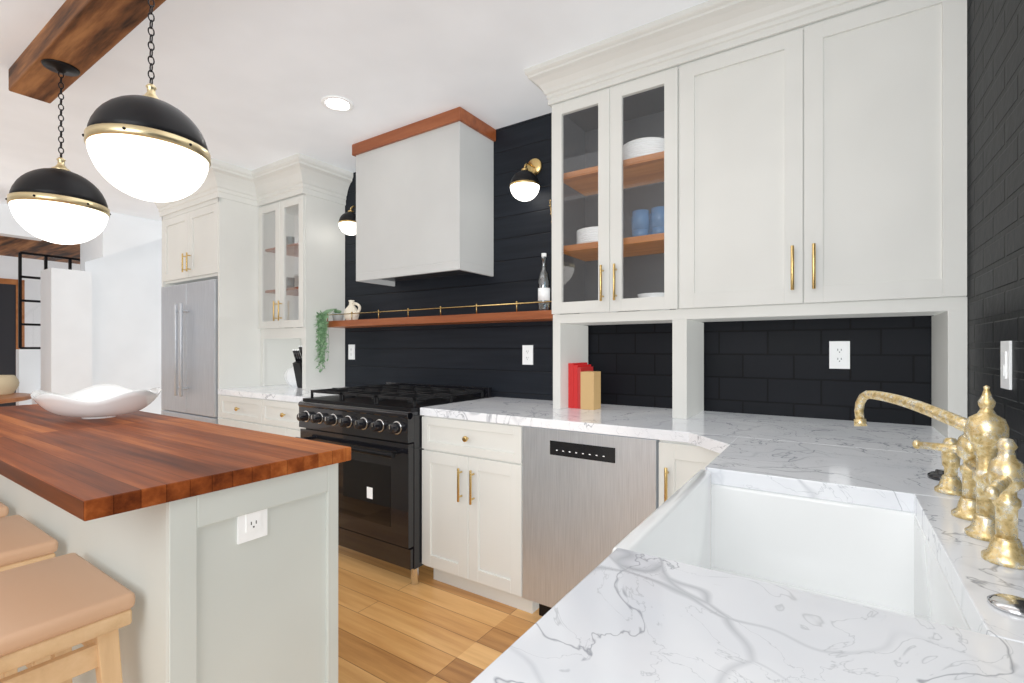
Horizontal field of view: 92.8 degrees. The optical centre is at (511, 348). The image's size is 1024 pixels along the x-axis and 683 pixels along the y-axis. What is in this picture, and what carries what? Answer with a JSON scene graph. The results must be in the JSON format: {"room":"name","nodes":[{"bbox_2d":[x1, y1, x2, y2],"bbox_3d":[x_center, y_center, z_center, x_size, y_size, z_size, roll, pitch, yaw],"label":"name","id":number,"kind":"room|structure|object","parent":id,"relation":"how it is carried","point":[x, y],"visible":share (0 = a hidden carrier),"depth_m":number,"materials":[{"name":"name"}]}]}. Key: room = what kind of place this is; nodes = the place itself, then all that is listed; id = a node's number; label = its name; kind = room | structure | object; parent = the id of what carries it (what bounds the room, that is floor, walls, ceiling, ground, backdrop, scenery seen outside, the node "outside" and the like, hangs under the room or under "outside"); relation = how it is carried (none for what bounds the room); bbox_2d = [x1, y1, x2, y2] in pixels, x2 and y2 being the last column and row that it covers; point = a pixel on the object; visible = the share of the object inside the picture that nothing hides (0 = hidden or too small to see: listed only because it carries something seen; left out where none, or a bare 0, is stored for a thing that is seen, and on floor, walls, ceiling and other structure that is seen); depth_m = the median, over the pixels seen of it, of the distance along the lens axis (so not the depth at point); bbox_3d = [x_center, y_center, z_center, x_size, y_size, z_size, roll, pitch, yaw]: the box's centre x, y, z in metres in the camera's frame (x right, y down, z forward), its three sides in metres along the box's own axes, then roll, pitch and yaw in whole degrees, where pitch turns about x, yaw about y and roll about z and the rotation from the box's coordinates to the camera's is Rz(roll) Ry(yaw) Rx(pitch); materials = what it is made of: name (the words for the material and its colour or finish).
{"room":"kitchen","nodes":[
{"label":"kitchen","id":0,"kind":"room"},
{"bbox_2d":[0,255,79,346],"bbox_3d":[-7.376,-0.075,5.278,0.150,2.580,4.600,0,0,34],"label":"wall","id":1,"kind":"structure","parent":0,"point":[8,267],"depth_m":6.54,"materials":[{"name":"white paint"}]},
{"bbox_2d":[0,278,24,406],"bbox_3d":[-6.664,0.155,6.162,0.058,2.120,0.720,0,0,34],"label":"door","id":2,"kind":"structure","parent":1,"relation":"in","point":[8,317],"depth_m":6.34,"materials":[{"name":"grey"}]},
{"bbox_2d":[0,236,79,263],"bbox_3d":[-6.355,-1.220,4.601,2.300,0.030,4.300,0,0,34],"label":"ceiling","id":3,"kind":"structure","parent":0,"point":[12,246],"depth_m":5.87,"materials":[{"name":"brown wood"}]},
{"bbox_2d":[41,268,91,393],"bbox_3d":[-4.530,0.215,4.958,0.350,2.000,0.310,0,0,34],"label":"column","id":4,"kind":"structure","parent":0,"point":[66,331],"depth_m":4.84,"materials":[{"name":"white paint"}]},
{"bbox_2d":[0,203,160,413],"bbox_3d":[-5.333,-0.075,3.925,0.150,2.580,4.600,0,0,34],"label":"wall","id":5,"kind":"structure","parent":0,"point":[126,318],"depth_m":5.39,"materials":[{"name":"white paint"}]},
{"bbox_2d":[85,212,161,261],"bbox_3d":[-4.067,-1.134,5.249,0.500,0.458,0.687,0,0,34],"label":"soffit","id":6,"kind":"structure","parent":0,"point":[120,232],"depth_m":4.98,"materials":[{"name":"white paint"}]},
{"bbox_2d":[0,0,708,221],"bbox_3d":[-3.416,-1.415,2.655,9.650,0.100,4.600,0,0,34],"label":"ceiling","id":7,"kind":"structure","parent":0,"point":[248,84],"depth_m":2.39,"materials":[{"name":"white paint"}]},
{"bbox_2d":[9,0,165,102],"bbox_3d":[-0.863,-1.310,1.415,3.717,0.109,0.154,0,0,34],"label":"ceiling beam","id":8,"kind":"structure","parent":7,"relation":"attached to","point":[82,36],"depth_m":2.01,"materials":[{"name":"brown wood"}]},
{"bbox_2d":[5,59,110,244],"bbox_3d":[-2.011,-0.861,2.175,0.336,0.787,0.338,0,0,34],"label":"pendant light","id":9,"kind":"object","parent":8,"relation":"hanging from","point":[59,203],"visible":1,"depth_m":2.09,"materials":[{"name":"black"}]},
{"bbox_2d":[82,0,210,201],"bbox_3d":[-1.223,-0.878,1.653,0.344,0.751,0.345,0,0,34],"label":"pendant light","id":10,"kind":"object","parent":8,"relation":"hanging from","point":[149,145],"visible":1,"depth_m":1.55,"materials":[{"name":"black"}]},
{"bbox_2d":[321,96,353,111],"bbox_3d":[-0.971,-1.360,2.716,0.170,0.008,0.170,0,0,34],"label":"recessed light","id":11,"kind":"object","parent":7,"relation":"in","point":[338,103],"visible":1,"depth_m":2.71,"materials":[{"name":"white plastic"}]},
{"bbox_2d":[338,545,542,682],"bbox_3d":[-3.416,1.265,2.655,9.650,0.100,4.600,0,0,34],"label":"floor","id":12,"kind":"structure","parent":0,"point":[395,625],"depth_m":2.13,"materials":[{"name":"brown wood"}]},
{"bbox_2d":[0,502,8,678],"bbox_3d":[-1.982,0.876,1.633,0.456,0.677,0.350,0,0,34],"label":"stool","id":13,"kind":"object","parent":12,"relation":"on","point":[4,510],"visible":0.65,"depth_m":1.66,"materials":[{"name":"brown wood"}]},
{"bbox_2d":[0,393,30,403],"bbox_3d":[-5.367,0.840,4.463,1.400,0.750,1.400,0,0,34],"label":"round table","id":14,"kind":"object","parent":12,"relation":"on","point":[12,397],"visible":0.77,"depth_m":4.70,"materials":[{"name":"brown wood"}]},
{"bbox_2d":[0,375,19,394],"bbox_3d":[-5.238,0.369,4.929,0.368,0.190,0.368,0,0,34],"label":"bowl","id":15,"kind":"object","parent":14,"relation":"on","point":[9,384],"visible":1,"depth_m":4.92,"materials":[{"name":"beige ceramic"}]},
{"bbox_2d":[0,515,57,677],"bbox_3d":[-1.540,0.876,1.341,0.456,0.677,0.350,0,0,34],"label":"stool","id":16,"kind":"object","parent":12,"relation":"on","point":[23,541],"visible":0.42,"depth_m":1.36,"materials":[{"name":"brown wood"}]},
{"bbox_2d":[16,251,79,404],"bbox_3d":[-5.143,0.084,5.526,0.120,2.262,0.660,0,0,34],"label":"window","id":17,"kind":"structure","parent":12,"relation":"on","point":[28,367],"depth_m":5.29,"materials":[{"name":"black"}]},
{"bbox_2d":[0,553,134,682],"bbox_3d":[-1.093,0.876,1.046,0.456,0.677,0.350,0,0,34],"label":"stool","id":18,"kind":"object","parent":12,"relation":"on","point":[57,609],"visible":1,"depth_m":1.03,"materials":[{"name":"brown wood"}]},
{"bbox_2d":[0,463,337,682],"bbox_3d":[-1.533,0.770,1.825,2.207,0.889,0.425,0,0,34],"label":"kitchen island","id":19,"kind":"object","parent":12,"relation":"on","point":[215,602],"visible":0.5,"depth_m":1.19,"materials":[{"name":"paint"}]},
{"bbox_2d":[0,404,350,520],"bbox_3d":[-1.570,0.304,1.784,2.250,0.039,0.605,0,0,34],"label":"island countertop","id":20,"kind":"structure","parent":19,"relation":"on","point":[85,469],"depth_m":1.29,"materials":[{"name":"brown wood"}]},
{"bbox_2d":[30,384,161,418],"bbox_3d":[-1.687,0.220,1.998,0.510,0.124,0.404,0,0,34],"label":"bowl","id":21,"kind":"object","parent":20,"relation":"on","point":[100,401],"visible":1,"depth_m":1.88,"materials":[{"name":"white ceramic"}]},
{"bbox_2d":[237,509,266,543],"bbox_3d":[-0.635,0.410,1.195,0.008,0.116,0.072,0,0,34],"label":"outlet","id":22,"kind":"object","parent":19,"relation":"attached to","point":[252,526],"visible":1,"depth_m":1.19,"materials":[{"name":"white plastic"}]},
{"bbox_2d":[161,279,217,423],"bbox_3d":[-2.438,0.345,4.125,0.911,1.731,0.709,0,0,34],"label":"fridge","id":23,"kind":"object","parent":12,"relation":"on","point":[189,349],"visible":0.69,"depth_m":3.82,"materials":[{"name":"grey metal"}]},
{"bbox_2d":[220,395,263,431],"bbox_3d":[-1.736,0.777,3.727,0.627,0.876,0.652,0,0,34],"label":"base cabinet","id":24,"kind":"object","parent":12,"relation":"on","point":[235,411],"depth_m":3.46,"materials":[{"name":"paint"}]},
{"bbox_2d":[154,153,352,423],"bbox_3d":[-2.182,-0.074,3.961,1.785,2.577,0.754,0,0,34],"label":"tall cabinet","id":25,"kind":"object","parent":12,"relation":"on","point":[230,227],"visible":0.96,"depth_m":3.73,"materials":[{"name":"paint"}]},
{"bbox_2d":[218,384,343,402],"bbox_3d":[-1.528,0.320,3.582,1.130,0.039,0.665,0,0,34],"label":"countertop","id":26,"kind":"structure","parent":25,"relation":"on","point":[288,393],"depth_m":3.41,"materials":[{"name":"white stone"}]},
{"bbox_2d":[284,365,296,386],"bbox_3d":[-1.707,0.214,3.863,0.175,0.170,0.177,0,0,34],"label":"vase","id":27,"kind":"object","parent":26,"relation":"on","point":[289,377],"visible":0.44,"depth_m":3.79,"materials":[{"name":"white ceramic"}]},
{"bbox_2d":[293,345,301,387],"bbox_3d":[-1.553,0.137,3.712,0.150,0.323,0.181,0,0,34],"label":"knife block","id":28,"kind":"object","parent":26,"relation":"on","point":[297,363],"visible":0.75,"depth_m":3.67,"materials":[{"name":"black"}]},
{"bbox_2d":[286,235,300,327],"bbox_3d":[-1.668,-0.512,3.873,0.426,0.783,0.068,0,0,34],"label":"glassware","id":29,"kind":"object","parent":25,"relation":"in","point":[288,242],"depth_m":3.93,"materials":[{"name":"clear glass"}]},
{"bbox_2d":[264,399,302,436],"bbox_3d":[-1.314,0.777,3.447,0.627,0.876,0.652,0,0,34],"label":"base cabinet","id":30,"kind":"object","parent":12,"relation":"on","point":[280,417],"depth_m":3.19,"materials":[{"name":"paint"}]},
{"bbox_2d":[296,382,491,584],"bbox_3d":[-0.719,0.728,2.942,0.912,0.975,0.773,0,0,34],"label":"range","id":31,"kind":"object","parent":12,"relation":"on","point":[377,429],"visible":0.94,"depth_m":2.59,"materials":[{"name":"black metal"}]},
{"bbox_2d":[422,416,538,613],"bbox_3d":[-0.030,0.777,2.597,0.608,0.876,0.652,0,0,34],"label":"base cabinet","id":32,"kind":"object","parent":12,"relation":"on","point":[471,506],"depth_m":2.31,"materials":[{"name":"paint"}]},
{"bbox_2d":[420,397,893,455],"bbox_3d":[0.448,0.320,2.170,1.874,0.039,0.837,0,0,34],"label":"countertop","id":33,"kind":"structure","parent":32,"relation":"on","point":[703,429],"depth_m":1.98,"materials":[{"name":"white stone"}]},
{"bbox_2d":[568,362,592,408],"bbox_3d":[0.360,0.186,2.512,0.070,0.225,0.170,0,0,34],"label":"books","id":34,"kind":"object","parent":33,"relation":"on","point":[575,370],"visible":0.73,"depth_m":2.44,"materials":[{"name":"red paper"}]},
{"bbox_2d":[581,371,600,409],"bbox_3d":[0.391,0.206,2.422,0.071,0.185,0.085,0,0,34],"label":"kraft box","id":35,"kind":"object","parent":33,"relation":"on","point":[590,390],"visible":1,"depth_m":2.39,"materials":[{"name":"brown cardboard"}]},
{"bbox_2d":[659,440,719,505],"bbox_3d":[0.839,0.777,2.022,0.273,0.876,0.652,0,0,34],"label":"base cabinet","id":36,"kind":"object","parent":12,"relation":"on","point":[679,462],"depth_m":1.79,"materials":[{"name":"paint"}]},
{"bbox_2d":[522,426,658,615],"bbox_3d":[0.467,0.776,2.253,0.592,0.867,0.644,0,0,34],"label":"dishwasher","id":37,"kind":"object","parent":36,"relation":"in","point":[590,501],"visible":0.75,"depth_m":2.01,"materials":[{"name":"silver metal"}]},
{"bbox_2d":[471,422,1023,682],"bbox_3d":[0.491,0.320,0.666,0.633,0.039,3.297,0,0,34],"label":"countertop","id":38,"kind":"structure","parent":36,"relation":"on","point":[619,615],"depth_m":0.54,"materials":[{"name":"white stone"}]},
{"bbox_2d":[612,469,970,630],"bbox_3d":[0.501,0.440,0.868,0.450,0.271,0.645,0,0,34],"label":"farmhouse sink","id":39,"kind":"object","parent":38,"relation":"in","point":[884,559],"visible":0.4,"depth_m":1.07,"materials":[{"name":"white ceramic"}]},
{"bbox_2d":[927,469,943,480],"bbox_3d":[0.987,0.289,1.119,0.052,0.019,0.052,0,0,34],"label":"button","id":40,"kind":"object","parent":38,"relation":"on","point":[936,474],"visible":0.38,"depth_m":1.11,"materials":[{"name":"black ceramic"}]},
{"bbox_2d":[854,385,1023,569],"bbox_3d":[0.729,0.178,0.862,0.191,0.241,0.516,0,0,34],"label":"bridge faucet","id":41,"kind":"object","parent":38,"relation":"on","point":[984,447],"visible":1,"depth_m":0.77,"materials":[{"name":"gold metal"}]},
{"bbox_2d":[987,593,1023,616],"bbox_3d":[0.582,0.295,0.563,0.048,0.008,0.048,0,0,34],"label":"cover","id":42,"kind":"object","parent":38,"relation":"on","point":[1011,604],"visible":0.98,"depth_m":0.56,"materials":[{"name":"silver metal"}]},
{"bbox_2d":[161,113,933,425],"bbox_3d":[-2.187,-0.075,4.510,9.650,2.580,0.150,0,0,34],"label":"wall","id":43,"kind":"structure","parent":0,"point":[772,367],"depth_m":2.82,"materials":[{"name":"tile"}]},
{"bbox_2d":[338,206,355,234],"bbox_3d":[-1.196,-0.984,3.643,0.174,0.277,0.196,0,0,34],"label":"sconce","id":44,"kind":"object","parent":43,"relation":"attached to","point":[347,223],"visible":0.77,"depth_m":3.57,"materials":[{"name":"white glass"}]},
{"bbox_2d":[348,345,354,359],"bbox_3d":[-1.248,0.027,3.793,0.072,0.116,0.008,0,0,34],"label":"outlet","id":45,"kind":"object","parent":43,"relation":"attached to","point":[351,351],"visible":1,"depth_m":3.79,"materials":[{"name":"white plastic"}]},
{"bbox_2d":[352,107,495,285],"bbox_3d":[-0.584,-0.906,3.146,0.932,0.912,0.350,0,0,34],"label":"range hood","id":46,"kind":"object","parent":43,"relation":"attached to","point":[424,198],"visible":1,"depth_m":2.96,"materials":[{"name":"paint"}]},
{"bbox_2d":[326,301,553,327],"bbox_3d":[-0.515,-0.213,3.191,2.039,0.106,0.197,0,0,34],"label":"wall shelf","id":47,"kind":"object","parent":43,"relation":"attached to","point":[524,316],"visible":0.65,"depth_m":3.00,"materials":[{"name":"brown wood"}]},
{"bbox_2d":[313,308,342,371],"bbox_3d":[-1.356,-0.061,3.647,0.134,0.482,0.225,0,0,34],"label":"trailing plant","id":48,"kind":"object","parent":47,"relation":"on","point":[321,323],"visible":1,"depth_m":3.59,"materials":[{"name":"green plant"}]},
{"bbox_2d":[344,300,360,319],"bbox_3d":[-1.180,-0.283,3.634,0.159,0.155,0.112,0,0,34],"label":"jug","id":49,"kind":"object","parent":47,"relation":"on","point":[351,307],"visible":0.81,"depth_m":3.61,"materials":[{"name":"beige ceramic"}]},
{"bbox_2d":[538,199,551,310],"bbox_3d":[0.196,-0.518,2.718,0.100,0.624,0.080,0,0,34],"label":"bottle","id":50,"kind":"object","parent":47,"relation":"on","point":[543,287],"visible":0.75,"depth_m":2.70,"materials":[{"name":"clear glass"}]},
{"bbox_2d":[510,158,541,200],"bbox_3d":[0.079,-0.984,2.798,0.174,0.277,0.196,0,0,34],"label":"sconce","id":51,"kind":"object","parent":43,"relation":"attached to","point":[524,184],"visible":1,"depth_m":2.74,"materials":[{"name":"gold metal"}]},
{"bbox_2d":[522,345,532,364],"bbox_3d":[0.093,0.038,2.905,0.072,0.116,0.008,0,0,34],"label":"outlet","id":52,"kind":"object","parent":43,"relation":"attached to","point":[527,354],"visible":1,"depth_m":2.90,"materials":[{"name":"white plastic"}]},
{"bbox_2d":[524,13,683,327],"bbox_3d":[0.482,-0.746,2.375,0.710,1.235,0.456,0,0,34],"label":"upper cabinet","id":53,"kind":"object","parent":43,"relation":"attached to","point":[605,95],"depth_m":2.28,"materials":[{"name":"paint"}]},
{"bbox_2d":[576,226,597,243],"bbox_3d":[0.433,-0.554,2.481,0.209,0.085,0.199,0,0,1],"label":"dish","id":54,"kind":"object","parent":53,"relation":"in","point":[584,238],"depth_m":2.40,"materials":[{"name":"white ceramic"}]},
{"bbox_2d":[623,137,663,159],"bbox_3d":[0.642,-0.919,2.343,0.224,0.096,0.224,0,0,34],"label":"dish","id":55,"kind":"object","parent":53,"relation":"in","point":[644,141],"depth_m":2.24,"materials":[{"name":"white ceramic"}]},
{"bbox_2d":[631,206,663,236],"bbox_3d":[0.649,-0.576,2.313,0.160,0.130,0.224,0,0,10],"label":"dish","id":56,"kind":"object","parent":53,"relation":"in","point":[636,216],"depth_m":2.25,"materials":[{"name":"blue ceramic"}]},
{"bbox_2d":[637,293,669,310],"bbox_3d":[0.672,-0.202,2.299,0.155,0.106,0.155,0,0,34],"label":"dish","id":57,"kind":"object","parent":53,"relation":"in","point":[644,294],"depth_m":2.24,"materials":[{"name":"white ceramic"}]},
{"bbox_2d":[676,0,966,323],"bbox_3d":[1.134,-0.746,1.943,0.971,1.235,0.456,0,0,34],"label":"upper cabinet","id":58,"kind":"object","parent":43,"relation":"attached to","point":[809,161],"depth_m":1.79,"materials":[{"name":"paint"}]},
{"bbox_2d":[829,341,849,368],"bbox_3d":[1.379,0.027,2.053,0.072,0.116,0.008,0,0,34],"label":"outlet","id":59,"kind":"object","parent":43,"relation":"attached to","point":[839,354],"visible":1,"depth_m":2.05,"materials":[{"name":"white plastic"}]},
{"bbox_2d":[966,0,1023,463],"bbox_3d":[0.545,-0.075,0.033,0.150,2.580,4.300,0,0,34],"label":"wall","id":60,"kind":"structure","parent":0,"point":[995,173],"depth_m":1.31,"materials":[{"name":"tile"}]},
{"bbox_2d":[1000,341,1011,389],"bbox_3d":[1.236,0.041,1.224,0.010,0.120,0.075,0,0,34],"label":"light switch","id":61,"kind":"object","parent":60,"relation":"attached to","point":[1005,364],"visible":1,"depth_m":1.21,"materials":[{"name":"white plastic"}]}
]}

